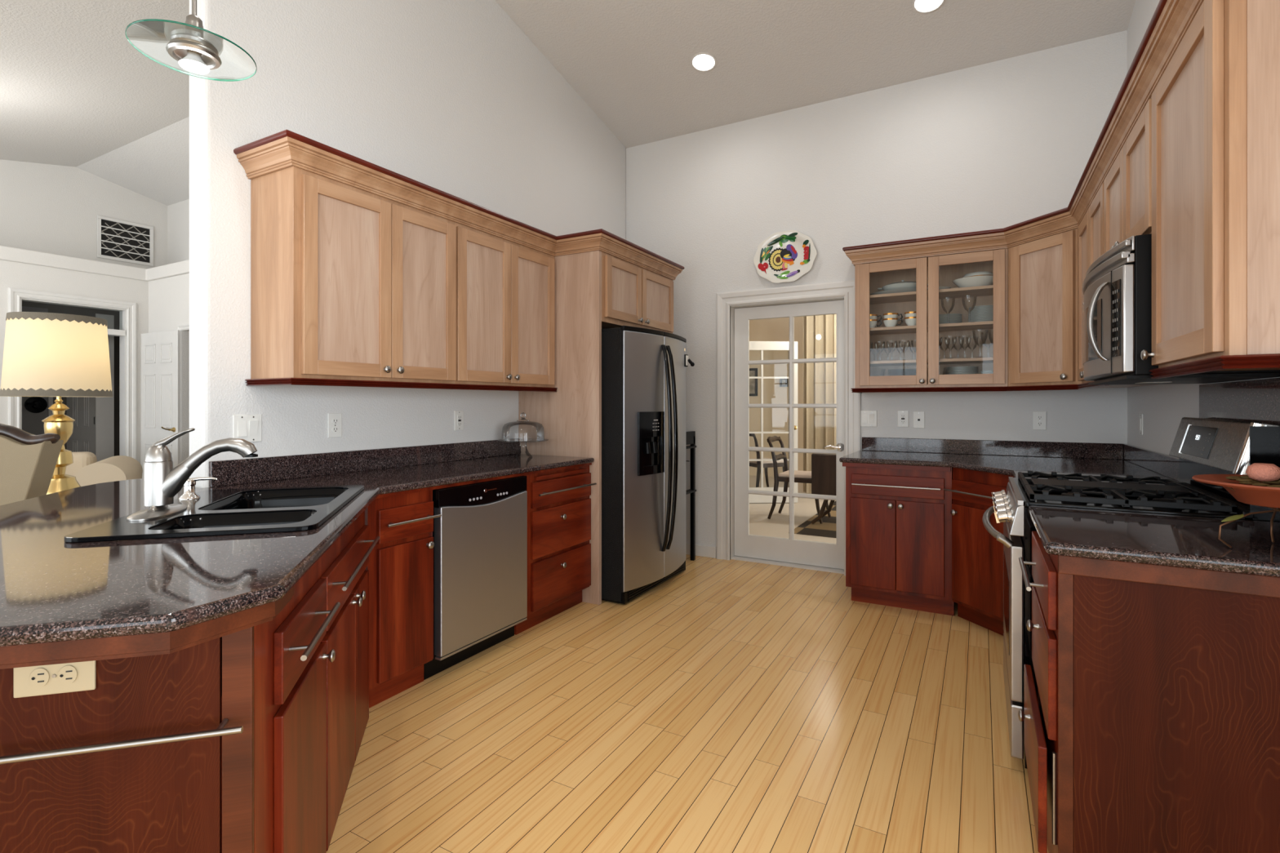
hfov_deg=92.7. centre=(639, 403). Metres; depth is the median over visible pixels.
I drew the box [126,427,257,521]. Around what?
kitchen faucet
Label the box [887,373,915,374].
dinner plate
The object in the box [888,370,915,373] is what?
dinner plate
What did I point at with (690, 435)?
step stool
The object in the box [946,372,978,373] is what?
dinner plate
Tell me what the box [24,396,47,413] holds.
shower valve
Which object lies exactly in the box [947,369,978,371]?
dinner plate
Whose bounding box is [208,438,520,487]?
backsplash
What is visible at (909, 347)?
wine glass
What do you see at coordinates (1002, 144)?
wall
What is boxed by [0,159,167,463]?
wall
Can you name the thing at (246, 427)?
light switch
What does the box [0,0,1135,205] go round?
ceiling
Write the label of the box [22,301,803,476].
wall
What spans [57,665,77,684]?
receptacle
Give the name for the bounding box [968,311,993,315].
dinner plate
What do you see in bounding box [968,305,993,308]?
dinner plate
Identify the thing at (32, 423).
wall tile
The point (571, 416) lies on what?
refrigerator surround
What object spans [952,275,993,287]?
serving bowl
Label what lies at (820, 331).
curtain
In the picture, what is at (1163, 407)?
wall
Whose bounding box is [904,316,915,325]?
coffee cup
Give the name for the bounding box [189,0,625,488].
wall
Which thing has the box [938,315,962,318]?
dinner plate
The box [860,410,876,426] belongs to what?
light switch
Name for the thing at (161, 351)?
door
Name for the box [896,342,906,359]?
wine glass
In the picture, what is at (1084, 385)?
rail
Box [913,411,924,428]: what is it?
plate
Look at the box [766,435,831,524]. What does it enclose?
dining chair
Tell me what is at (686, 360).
magnet
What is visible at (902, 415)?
receptacle
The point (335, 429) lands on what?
receptacle
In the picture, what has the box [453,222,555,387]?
upper cabinet
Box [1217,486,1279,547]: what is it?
stand
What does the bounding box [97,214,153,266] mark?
air vent
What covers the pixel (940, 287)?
serving dish
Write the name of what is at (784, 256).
platter
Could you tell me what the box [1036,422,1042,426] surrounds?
receptacle
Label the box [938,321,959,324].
dinner plate
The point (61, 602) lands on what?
countertop
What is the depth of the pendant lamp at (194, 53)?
1.71 m
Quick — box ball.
[1245,462,1279,481]
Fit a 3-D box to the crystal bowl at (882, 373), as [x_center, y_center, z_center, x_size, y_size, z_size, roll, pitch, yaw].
[1.605,-0.180,4.165,0.132,0.110,0.132,0,0,29]
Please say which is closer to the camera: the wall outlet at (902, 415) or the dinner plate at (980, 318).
the dinner plate at (980, 318)
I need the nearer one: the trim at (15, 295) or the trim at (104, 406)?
the trim at (15, 295)
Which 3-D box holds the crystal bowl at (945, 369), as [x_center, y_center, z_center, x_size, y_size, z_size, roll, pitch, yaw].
[1.922,-0.180,3.954,0.132,0.110,0.132,0,0,29]
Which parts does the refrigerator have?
freezer door, handle, handle, fridge door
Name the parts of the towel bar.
post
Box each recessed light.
[690,52,716,71]
[912,0,945,13]
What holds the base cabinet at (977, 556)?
on the floor
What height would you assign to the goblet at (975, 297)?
0.171 m
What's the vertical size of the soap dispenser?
0.072 m
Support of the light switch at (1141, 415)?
attached to the wall at (1163, 407)
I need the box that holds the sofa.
[65,451,142,486]
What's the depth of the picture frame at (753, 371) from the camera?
10.56 m
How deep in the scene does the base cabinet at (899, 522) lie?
3.66 m
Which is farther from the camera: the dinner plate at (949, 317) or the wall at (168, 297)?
the wall at (168, 297)
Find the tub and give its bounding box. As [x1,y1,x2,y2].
[432,507,436,659]
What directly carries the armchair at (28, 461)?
on the floor
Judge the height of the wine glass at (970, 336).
0.145 m
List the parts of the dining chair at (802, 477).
leg, backrest, leg, seat frame, leg, leg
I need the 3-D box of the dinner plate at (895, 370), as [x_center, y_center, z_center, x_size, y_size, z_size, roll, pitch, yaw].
[1.763,-0.215,4.100,0.190,0.014,0.190,0,0,29]
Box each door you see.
[66,396,95,454]
[140,329,181,478]
[731,300,844,573]
[749,341,797,502]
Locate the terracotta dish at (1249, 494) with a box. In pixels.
[1191,474,1279,508]
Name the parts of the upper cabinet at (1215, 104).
knob, door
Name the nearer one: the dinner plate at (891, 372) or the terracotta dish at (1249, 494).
the terracotta dish at (1249, 494)
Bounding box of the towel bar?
[0,718,243,764]
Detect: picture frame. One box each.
[749,368,757,395]
[779,378,787,386]
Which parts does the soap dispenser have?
spout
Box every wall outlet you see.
[13,660,95,697]
[327,413,342,437]
[454,410,463,430]
[897,410,908,426]
[1032,411,1046,430]
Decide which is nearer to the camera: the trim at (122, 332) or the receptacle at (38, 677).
the receptacle at (38, 677)
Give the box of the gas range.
[982,417,1279,768]
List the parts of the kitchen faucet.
lever, lever, spout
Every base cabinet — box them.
[221,511,379,852]
[364,489,441,708]
[514,465,596,635]
[845,466,955,616]
[943,467,1013,635]
[1017,530,1279,852]
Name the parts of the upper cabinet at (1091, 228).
door, door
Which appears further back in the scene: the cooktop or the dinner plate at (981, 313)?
the dinner plate at (981, 313)
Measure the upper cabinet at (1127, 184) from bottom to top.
0.487 m
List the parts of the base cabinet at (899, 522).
door, knob, bar pull, drawer, knob, door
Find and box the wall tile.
[22,306,48,435]
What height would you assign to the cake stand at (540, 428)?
0.280 m
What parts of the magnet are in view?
clip plate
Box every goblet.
[940,297,955,323]
[961,296,977,322]
[972,329,987,357]
[980,332,993,357]
[987,329,993,357]
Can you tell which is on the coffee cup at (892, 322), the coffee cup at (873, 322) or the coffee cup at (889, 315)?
the coffee cup at (889, 315)
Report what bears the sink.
in the countertop at (61, 602)
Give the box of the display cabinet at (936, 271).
[854,248,1007,388]
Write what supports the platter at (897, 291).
on the display cabinet at (936, 271)
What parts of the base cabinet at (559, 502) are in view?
drawer, drawer, drawer, knob, knob, bar pull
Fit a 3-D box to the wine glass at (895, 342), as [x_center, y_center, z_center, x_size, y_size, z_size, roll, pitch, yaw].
[1.678,-0.351,4.070,0.066,0.133,0.066,0,0,29]
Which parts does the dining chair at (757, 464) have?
leg, seat frame, leg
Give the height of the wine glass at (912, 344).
0.133 m
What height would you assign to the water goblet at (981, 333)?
0.177 m
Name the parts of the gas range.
oven handle, knob, knob, knob, knob, knob, storage drawer, oven door, panel, burner, burner, burner, display trim, plate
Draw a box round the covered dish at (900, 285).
[877,280,928,290]
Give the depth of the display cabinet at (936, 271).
4.00 m
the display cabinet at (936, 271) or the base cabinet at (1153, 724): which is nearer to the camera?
the base cabinet at (1153, 724)
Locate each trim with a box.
[0,244,189,281]
[8,287,136,459]
[20,297,126,456]
[48,313,114,462]
[177,324,189,462]
[716,280,860,575]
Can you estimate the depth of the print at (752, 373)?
10.58 m
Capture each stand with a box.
[497,412,548,457]
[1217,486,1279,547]
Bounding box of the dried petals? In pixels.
[1226,475,1279,487]
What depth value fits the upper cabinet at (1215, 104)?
1.35 m
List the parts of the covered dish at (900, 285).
lid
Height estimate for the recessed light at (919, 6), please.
0.043 m
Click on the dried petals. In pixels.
(1245, 479)
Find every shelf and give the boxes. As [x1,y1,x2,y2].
[870,284,993,304]
[870,320,993,335]
[870,357,993,366]
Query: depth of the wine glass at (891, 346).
4.18 m
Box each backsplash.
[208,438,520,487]
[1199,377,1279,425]
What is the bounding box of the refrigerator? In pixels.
[601,325,686,604]
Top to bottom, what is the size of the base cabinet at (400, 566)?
0.883 m
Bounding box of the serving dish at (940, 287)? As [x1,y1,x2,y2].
[927,286,951,290]
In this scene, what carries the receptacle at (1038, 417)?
attached to the wall outlet at (1039, 418)
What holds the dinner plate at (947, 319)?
on the dinner plate at (941, 321)
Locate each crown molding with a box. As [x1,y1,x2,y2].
[233,129,684,279]
[842,0,1204,266]
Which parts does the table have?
leg, leg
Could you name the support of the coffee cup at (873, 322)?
on the display cabinet at (936, 271)
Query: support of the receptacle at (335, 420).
attached to the wall outlet at (334, 420)
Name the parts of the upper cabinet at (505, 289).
door, knob, knob, door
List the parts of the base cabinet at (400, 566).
drawer, door, bar pull, knob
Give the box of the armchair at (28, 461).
[0,423,63,505]
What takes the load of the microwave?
attached to the upper cabinet at (1127, 184)
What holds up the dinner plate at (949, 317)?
on the dinner plate at (942, 318)
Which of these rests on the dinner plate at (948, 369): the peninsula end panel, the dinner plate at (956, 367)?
the dinner plate at (956, 367)
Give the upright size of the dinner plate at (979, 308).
0.014 m
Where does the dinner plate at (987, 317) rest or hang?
on the dinner plate at (980, 318)
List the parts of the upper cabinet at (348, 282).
door, knob, knob, door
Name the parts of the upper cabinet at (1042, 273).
door, knob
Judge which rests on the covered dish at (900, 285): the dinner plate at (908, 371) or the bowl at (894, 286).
the bowl at (894, 286)
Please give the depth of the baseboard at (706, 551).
4.98 m
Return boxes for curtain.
[803,314,836,493]
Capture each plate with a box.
[887,368,915,370]
[887,369,915,371]
[887,372,915,373]
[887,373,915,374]
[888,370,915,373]
[888,374,915,375]
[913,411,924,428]
[938,313,962,315]
[938,315,961,316]
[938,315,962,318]
[938,316,962,319]
[938,318,962,319]
[938,319,962,321]
[938,320,961,322]
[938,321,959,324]
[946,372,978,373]
[946,373,976,374]
[947,366,978,368]
[947,367,977,369]
[947,368,978,370]
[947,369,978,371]
[947,370,977,373]
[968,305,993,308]
[968,306,993,310]
[968,307,993,311]
[968,308,993,312]
[968,310,993,313]
[968,311,993,314]
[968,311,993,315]
[968,313,993,316]
[968,314,993,318]
[968,315,993,319]
[968,316,993,320]
[968,318,993,321]
[968,319,993,322]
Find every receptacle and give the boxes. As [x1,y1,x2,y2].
[29,667,49,687]
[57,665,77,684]
[332,417,338,423]
[332,426,338,432]
[457,414,462,426]
[900,413,905,423]
[1036,415,1043,419]
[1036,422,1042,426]
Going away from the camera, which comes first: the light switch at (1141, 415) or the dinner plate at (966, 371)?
the light switch at (1141, 415)
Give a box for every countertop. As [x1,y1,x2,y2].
[0,438,594,669]
[839,436,1178,484]
[1027,505,1279,577]
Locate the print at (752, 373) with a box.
[749,370,755,393]
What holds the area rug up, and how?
on the floor
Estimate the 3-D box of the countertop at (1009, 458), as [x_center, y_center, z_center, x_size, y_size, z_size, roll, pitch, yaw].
[1.894,0.316,3.400,1.537,0.152,1.454,0,0,29]
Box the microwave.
[1082,233,1279,385]
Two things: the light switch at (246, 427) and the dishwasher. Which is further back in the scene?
the dishwasher
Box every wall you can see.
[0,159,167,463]
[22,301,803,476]
[148,199,189,461]
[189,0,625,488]
[625,30,1127,558]
[1127,0,1279,457]
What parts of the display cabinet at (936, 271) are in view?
door, knob, knob, door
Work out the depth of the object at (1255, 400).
1.98 m
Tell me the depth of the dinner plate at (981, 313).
3.85 m
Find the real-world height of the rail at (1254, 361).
0.028 m
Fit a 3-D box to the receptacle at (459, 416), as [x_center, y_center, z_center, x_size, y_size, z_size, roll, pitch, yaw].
[-1.073,0.100,3.629,0.003,0.066,0.033,0,0,29]
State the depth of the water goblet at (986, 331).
3.83 m
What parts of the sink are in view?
bowl, bowl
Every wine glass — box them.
[870,342,880,360]
[874,341,884,360]
[884,342,893,359]
[886,341,897,360]
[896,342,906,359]
[898,340,909,359]
[908,342,915,357]
[911,340,915,359]
[938,337,942,359]
[938,337,950,354]
[944,336,956,358]
[951,337,964,358]
[958,335,971,358]
[965,337,978,350]
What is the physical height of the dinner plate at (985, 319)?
0.014 m
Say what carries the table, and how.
on the area rug
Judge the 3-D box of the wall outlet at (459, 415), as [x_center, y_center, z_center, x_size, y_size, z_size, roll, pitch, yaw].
[-1.075,0.100,3.630,0.009,0.117,0.072,0,0,29]
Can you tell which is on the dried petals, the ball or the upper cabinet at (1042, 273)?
the ball
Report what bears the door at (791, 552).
in the wall at (1002, 144)
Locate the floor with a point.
(727, 706)
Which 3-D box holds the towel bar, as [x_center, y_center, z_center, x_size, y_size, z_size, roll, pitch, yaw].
[-0.966,0.590,1.057,0.500,0.012,0.055,0,0,-16]
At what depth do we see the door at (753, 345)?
7.64 m
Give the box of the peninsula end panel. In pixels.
[0,626,254,852]
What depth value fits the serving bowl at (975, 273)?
3.82 m
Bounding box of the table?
[810,453,836,524]
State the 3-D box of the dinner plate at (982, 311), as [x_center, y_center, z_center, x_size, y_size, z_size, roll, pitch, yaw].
[2.204,-0.573,3.912,0.176,0.014,0.176,0,0,29]
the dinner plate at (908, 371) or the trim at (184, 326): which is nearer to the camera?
the dinner plate at (908, 371)
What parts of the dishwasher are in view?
kick plate, control panel, trim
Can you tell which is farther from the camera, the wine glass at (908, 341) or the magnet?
the magnet
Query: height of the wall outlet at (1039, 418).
0.117 m
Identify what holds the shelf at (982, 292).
attached to the display cabinet at (936, 271)
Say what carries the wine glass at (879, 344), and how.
on the display cabinet at (936, 271)
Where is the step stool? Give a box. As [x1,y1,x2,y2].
[685,431,696,560]
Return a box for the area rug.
[788,500,836,537]
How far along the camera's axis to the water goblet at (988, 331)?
3.81 m
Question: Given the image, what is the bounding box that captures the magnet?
[684,354,694,367]
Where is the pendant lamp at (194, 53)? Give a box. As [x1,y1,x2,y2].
[124,0,257,81]
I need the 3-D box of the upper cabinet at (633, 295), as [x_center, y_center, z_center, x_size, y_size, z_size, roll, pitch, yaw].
[-0.251,-0.763,4.401,0.690,0.497,1.012,0,0,29]
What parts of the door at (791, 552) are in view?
lever handle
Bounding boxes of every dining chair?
[749,433,784,487]
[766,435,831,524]
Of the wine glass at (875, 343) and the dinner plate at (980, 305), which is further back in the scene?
the wine glass at (875, 343)
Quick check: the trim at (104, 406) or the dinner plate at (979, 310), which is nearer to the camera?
the dinner plate at (979, 310)
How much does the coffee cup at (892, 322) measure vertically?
0.063 m
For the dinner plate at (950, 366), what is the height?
0.014 m
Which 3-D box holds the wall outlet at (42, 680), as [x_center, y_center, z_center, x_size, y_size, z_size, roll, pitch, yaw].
[-1.021,0.475,1.065,0.117,0.065,0.009,0,0,-16]
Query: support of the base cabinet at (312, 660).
on the floor
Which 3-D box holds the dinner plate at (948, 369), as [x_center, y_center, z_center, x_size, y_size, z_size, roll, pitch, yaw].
[2.088,-0.215,3.954,0.184,0.014,0.184,0,0,29]
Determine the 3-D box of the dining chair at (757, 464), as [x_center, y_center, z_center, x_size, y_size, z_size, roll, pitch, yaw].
[1.627,0.810,8.233,0.626,0.890,0.452,0,0,-26]
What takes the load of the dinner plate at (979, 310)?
on the dinner plate at (982, 311)
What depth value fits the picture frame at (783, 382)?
10.31 m
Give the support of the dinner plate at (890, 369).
on the dinner plate at (895, 370)
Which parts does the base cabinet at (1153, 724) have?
knob, bar pull, knob, drawer, drawer, drawer, rail, panel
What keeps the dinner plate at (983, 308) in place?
on the dinner plate at (979, 310)
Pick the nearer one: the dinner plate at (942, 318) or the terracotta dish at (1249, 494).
the terracotta dish at (1249, 494)
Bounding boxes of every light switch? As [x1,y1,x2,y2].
[232,414,261,442]
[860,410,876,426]
[1138,413,1143,435]
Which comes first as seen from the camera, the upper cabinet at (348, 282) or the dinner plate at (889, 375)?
the upper cabinet at (348, 282)
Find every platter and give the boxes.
[753,230,817,283]
[870,288,928,294]
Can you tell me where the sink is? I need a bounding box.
[64,484,364,542]
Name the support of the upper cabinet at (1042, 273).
attached to the wall at (1163, 407)
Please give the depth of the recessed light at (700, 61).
4.25 m
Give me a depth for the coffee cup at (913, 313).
4.00 m
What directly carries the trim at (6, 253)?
attached to the wall at (48, 208)
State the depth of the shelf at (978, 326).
4.01 m
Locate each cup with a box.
[870,314,881,320]
[870,319,881,328]
[883,312,902,319]
[883,317,902,327]
[904,311,915,317]
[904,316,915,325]
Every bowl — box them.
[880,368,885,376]
[882,282,915,290]
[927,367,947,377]
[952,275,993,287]
[963,271,993,277]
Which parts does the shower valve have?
handle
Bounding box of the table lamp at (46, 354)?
[0,311,112,494]
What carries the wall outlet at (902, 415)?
attached to the wall at (1002, 144)
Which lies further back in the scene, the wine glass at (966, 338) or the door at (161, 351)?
the door at (161, 351)
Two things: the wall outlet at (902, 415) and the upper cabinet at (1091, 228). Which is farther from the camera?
the wall outlet at (902, 415)
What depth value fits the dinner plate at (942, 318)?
3.95 m
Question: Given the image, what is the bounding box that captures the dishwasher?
[423,475,527,679]
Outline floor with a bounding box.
[326,475,1048,852]
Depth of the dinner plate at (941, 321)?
3.95 m
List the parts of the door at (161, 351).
lever handle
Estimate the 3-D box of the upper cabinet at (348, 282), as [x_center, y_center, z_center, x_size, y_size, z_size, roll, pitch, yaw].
[-1.291,-0.553,2.884,0.353,0.917,0.858,0,0,29]
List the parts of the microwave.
bow handle, door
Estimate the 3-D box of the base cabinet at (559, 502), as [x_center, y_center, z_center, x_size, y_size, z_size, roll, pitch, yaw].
[-0.692,0.808,3.671,0.634,0.883,0.628,0,0,29]
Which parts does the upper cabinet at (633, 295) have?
door, door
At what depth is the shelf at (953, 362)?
4.01 m
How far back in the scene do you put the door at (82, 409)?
7.45 m
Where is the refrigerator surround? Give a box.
[518,249,601,604]
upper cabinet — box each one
[250,165,456,383]
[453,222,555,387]
[601,251,673,333]
[1007,228,1145,387]
[1077,182,1153,385]
[1103,98,1151,253]
[1140,0,1279,371]
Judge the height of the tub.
0.766 m
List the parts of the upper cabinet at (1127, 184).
door, door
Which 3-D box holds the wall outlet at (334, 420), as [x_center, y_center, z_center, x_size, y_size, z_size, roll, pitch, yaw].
[-1.464,0.104,2.931,0.009,0.117,0.072,0,0,29]
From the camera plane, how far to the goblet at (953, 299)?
3.92 m
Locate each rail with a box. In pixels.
[244,377,557,391]
[850,381,1109,393]
[1148,354,1279,378]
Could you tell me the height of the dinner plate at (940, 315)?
0.014 m
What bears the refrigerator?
on the floor
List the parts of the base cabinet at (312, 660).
false drawer, door, frame, bar pull, knob, door, false drawer, bar pull, knob, door, knob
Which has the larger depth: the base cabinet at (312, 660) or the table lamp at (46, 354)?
the table lamp at (46, 354)
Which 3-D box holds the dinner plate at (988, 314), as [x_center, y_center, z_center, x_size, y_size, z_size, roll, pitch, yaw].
[2.204,-0.551,3.912,0.176,0.014,0.176,0,0,29]
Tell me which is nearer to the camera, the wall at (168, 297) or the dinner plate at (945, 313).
the dinner plate at (945, 313)
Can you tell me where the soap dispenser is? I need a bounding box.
[178,476,217,499]
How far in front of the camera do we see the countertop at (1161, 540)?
1.50 m
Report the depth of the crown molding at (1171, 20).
2.53 m
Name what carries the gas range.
on the floor
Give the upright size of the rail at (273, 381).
0.028 m
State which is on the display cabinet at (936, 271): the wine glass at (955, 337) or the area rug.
the wine glass at (955, 337)
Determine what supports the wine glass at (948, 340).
on the display cabinet at (936, 271)
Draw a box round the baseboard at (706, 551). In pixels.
[685,542,715,558]
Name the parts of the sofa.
backrest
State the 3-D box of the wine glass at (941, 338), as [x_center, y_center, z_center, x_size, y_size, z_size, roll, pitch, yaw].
[1.913,-0.357,3.937,0.072,0.145,0.071,0,0,29]
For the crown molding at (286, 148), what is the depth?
2.95 m
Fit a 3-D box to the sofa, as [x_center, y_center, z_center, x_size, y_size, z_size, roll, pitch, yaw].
[-5.363,0.812,4.937,1.990,0.750,0.860,0,0,-32]
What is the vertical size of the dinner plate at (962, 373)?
0.014 m
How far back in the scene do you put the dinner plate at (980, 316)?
3.85 m
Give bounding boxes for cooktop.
[1008,476,1257,520]
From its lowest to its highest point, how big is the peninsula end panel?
0.883 m
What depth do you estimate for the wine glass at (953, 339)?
3.98 m
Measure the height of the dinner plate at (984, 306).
0.014 m
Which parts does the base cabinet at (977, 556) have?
knob, bar pull, door, drawer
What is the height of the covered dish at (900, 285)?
0.084 m

